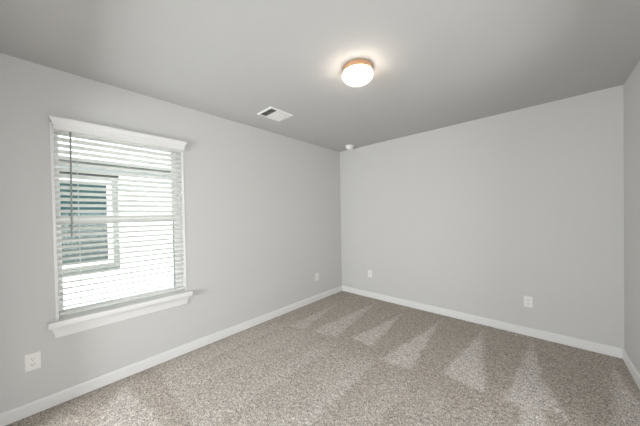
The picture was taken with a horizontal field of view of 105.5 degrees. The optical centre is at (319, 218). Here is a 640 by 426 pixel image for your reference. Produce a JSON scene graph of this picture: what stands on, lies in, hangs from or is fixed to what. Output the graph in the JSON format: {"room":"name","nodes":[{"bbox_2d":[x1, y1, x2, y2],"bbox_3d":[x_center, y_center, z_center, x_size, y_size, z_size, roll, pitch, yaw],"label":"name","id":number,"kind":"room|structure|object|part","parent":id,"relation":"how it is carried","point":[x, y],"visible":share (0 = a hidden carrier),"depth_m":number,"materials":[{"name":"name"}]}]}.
{"room":"empty bedroom","nodes":[
{"label":"empty bedroom","id":0,"kind":"room"},
{"bbox_2d":[0,53,341,412],"bbox_3d":[-1.593,0.121,2.224,0.120,2.440,5.940,0,1,42],"label":"wall","id":1,"kind":"structure","parent":0,"point":[263,207],"depth_m":2.36,"materials":[{"name":"grey paint"}]},
{"bbox_2d":[24,351,40,371],"bbox_3d":[-1.989,0.995,1.687,0.007,0.117,0.073,0,1,42],"label":"wall outlet","id":2,"kind":"object","parent":1,"relation":"attached to","point":[33,360],"visible":1,"depth_m":1.68,"materials":[{"name":"white plastic"}]},
{"bbox_2d":[48,122,192,337],"bbox_3d":[-1.670,0.080,2.119,0.208,1.562,0.954,0,1,42],"label":"window","id":3,"kind":"structure","parent":1,"relation":"in","point":[64,325],"depth_m":2.02,"materials":[{"name":"white paint"}]},
{"bbox_3d":[-1.742,-0.320,2.171,0.024,0.685,0.829,0,1,42],"label":"sash","id":4,"kind":"part","parent":3,"relation":"part of","materials":[{"name":"white plastic"}]},
{"bbox_2d":[49,115,186,315],"bbox_3d":[-1.636,-0.011,2.098,0.116,1.450,0.903,0,1,42],"label":"window blind","id":5,"kind":"object","parent":3,"relation":"attached to","point":[62,126],"visible":1,"depth_m":2.03,"materials":[{"name":"white paint"}]},
{"bbox_3d":[-1.868,0.036,1.887,0.057,1.350,0.002,0,1,42],"label":"ladder cord","id":6,"kind":"part","parent":5,"relation":"part of","materials":[{"name":"white fabric"}]},
{"bbox_3d":[-1.674,-0.660,2.106,0.056,0.044,0.852,0,1,42],"label":"head rail","id":7,"kind":"part","parent":5,"relation":"part of","materials":[{"name":"white plastic"}]},
{"bbox_3d":[-1.648,0.703,2.123,0.052,0.022,0.852,0,1,42],"label":"rail","id":8,"kind":"part","parent":5,"relation":"part of","materials":[{"name":"white plastic"}]},
{"bbox_3d":[-1.657,0.029,2.120,0.057,1.350,0.002,0,1,42],"label":"ladder cord","id":9,"kind":"part","parent":5,"relation":"part of","materials":[{"name":"white fabric"}]},
{"bbox_3d":[-1.431,0.021,2.368,0.057,1.350,0.002,0,1,42],"label":"ladder cord","id":10,"kind":"part","parent":5,"relation":"part of","materials":[{"name":"white fabric"}]},
{"bbox_3d":[-1.705,0.354,2.164,0.024,0.752,0.857,0,1,42],"label":"sash","id":11,"kind":"part","parent":3,"relation":"part of","materials":[{"name":"white plastic"}]},
{"bbox_3d":[-1.635,0.755,2.107,0.148,0.044,0.954,0,1,42],"label":"sill","id":12,"kind":"part","parent":3,"relation":"part of","materials":[{"name":"white paint"}]},
{"bbox_2d":[0,286,341,425],"bbox_3d":[-0.863,1.275,2.919,0.014,0.088,3.740,0,1,42],"label":"baseboard","id":13,"kind":"structure","parent":1,"relation":"attached to","point":[18,413],"depth_m":2.09,"materials":[{"name":"white paint"}]},
{"bbox_2d":[315,273,318,280],"bbox_3d":[-0.046,0.921,3.825,0.007,0.117,0.073,0,1,42],"label":"wall outlet","id":14,"kind":"object","parent":1,"relation":"attached to","point":[316,274],"visible":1,"depth_m":3.81,"materials":[{"name":"white plastic"}]},
{"bbox_2d":[0,0,639,151],"bbox_3d":[0.162,-1.212,0.591,5.631,0.200,6.640,0,1,42],"label":"ceiling","id":15,"kind":"structure","parent":0,"point":[436,64],"depth_m":1.65,"materials":[{"name":"grey paint"}]},
{"bbox_2d":[257,107,292,121],"bbox_3d":[-0.484,-1.120,2.642,0.251,0.011,0.303,0,1,42],"label":"ceiling vent","id":16,"kind":"object","parent":15,"relation":"in","point":[272,113],"visible":1,"depth_m":2.63,"materials":[{"name":"white metal"}]},
{"bbox_2d":[345,145,353,149],"bbox_3d":[0.474,-1.129,3.898,0.140,0.060,0.140,0,1,42],"label":"smoke detector","id":17,"kind":"object","parent":15,"relation":"attached to","point":[348,147],"visible":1,"depth_m":3.86,"materials":[{"name":"white plastic"}]},
{"bbox_2d":[343,59,372,86],"bbox_3d":[0.282,-1.073,1.826,0.222,0.114,0.222,0,1,42],"label":"ceiling light","id":18,"kind":"object","parent":15,"relation":"attached to","point":[356,72],"visible":1,"depth_m":1.75,"materials":[{"name":"white glass"}]},
{"bbox_2d":[6,291,639,425],"bbox_3d":[0.201,1.387,0.633,4.901,0.120,5.940,0,1,42],"label":"floor","id":19,"kind":"structure","parent":0,"point":[342,358],"depth_m":1.96,"materials":[{"name":"carpet"}]},
{"bbox_2d":[340,85,623,348],"bbox_3d":[1.577,0.048,3.275,3.161,2.440,0.120,0,1,42],"label":"wall","id":20,"kind":"structure","parent":0,"point":[478,217],"depth_m":2.74,"materials":[{"name":"grey paint"}]},
{"bbox_2d":[342,286,621,358],"bbox_3d":[1.554,1.225,3.240,3.133,0.088,0.014,0,1,42],"label":"baseboard","id":21,"kind":"structure","parent":20,"relation":"attached to","point":[613,351],"depth_m":2.75,"materials":[{"name":"white paint"}]},
{"bbox_2d":[524,296,532,307],"bbox_3d":[2.237,0.898,2.615,0.073,0.117,0.007,0,1,42],"label":"wall outlet","id":22,"kind":"object","parent":20,"relation":"attached to","point":[528,301],"visible":1,"depth_m":2.61,"materials":[{"name":"white plastic"}]},
{"bbox_2d":[623,60,639,373],"bbox_3d":[0.835,0.102,0.018,0.120,2.440,5.940,0,1,42],"label":"wall","id":23,"kind":"structure","parent":0,"point":[631,87],"depth_m":1.96,"materials":[{"name":"grey paint"}]},
{"bbox_2d":[622,349,639,389],"bbox_3d":[2.236,1.232,1.650,0.014,0.088,1.450,0,1,42],"label":"baseboard","id":24,"kind":"structure","parent":23,"relation":"attached to","point":[632,369],"depth_m":1.96,"materials":[{"name":"white paint"}]},
{"label":"outside","id":25,"kind":"structure","parent":0,"visible":0},
{"bbox_3d":[-3.548,1.776,4.521,5.878,0.150,13.000,0,1,42],"label":"ground","id":26,"kind":"structure","parent":25,"visible":0},
{"bbox_2d":[58,135,173,308],"bbox_3d":[-3.590,-0.473,4.493,0.380,4.350,12.000,0,1,42],"label":"window glass","id":27,"kind":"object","parent":26,"relation":"on","point":[74,301],"visible":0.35,"depth_m":4.29,"materials":[{"name":"white"}]},
{"bbox_3d":[-4.088,-0.283,3.843,0.008,0.645,1.090,0,1,42],"label":"pane","id":28,"kind":"part","parent":27,"relation":"part of","materials":[{"name":"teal glass"}]},
{"bbox_3d":[-4.073,0.401,3.850,0.012,0.645,1.090,0,1,42],"label":"pane","id":29,"kind":"part","parent":27,"relation":"part of","materials":[{"name":"grey"}]},
{"bbox_3d":[-4.075,0.074,3.842,0.028,1.438,1.228,0,1,42],"label":"window sash","id":30,"kind":"part","parent":27,"relation":"part of","materials":[{"name":"white plastic"}]},
{"bbox_3d":[-4.070,0.074,3.837,0.044,1.610,1.400,0,1,42],"label":"window trim","id":31,"kind":"part","parent":27,"relation":"part of","materials":[{"name":"grey"}]}
]}

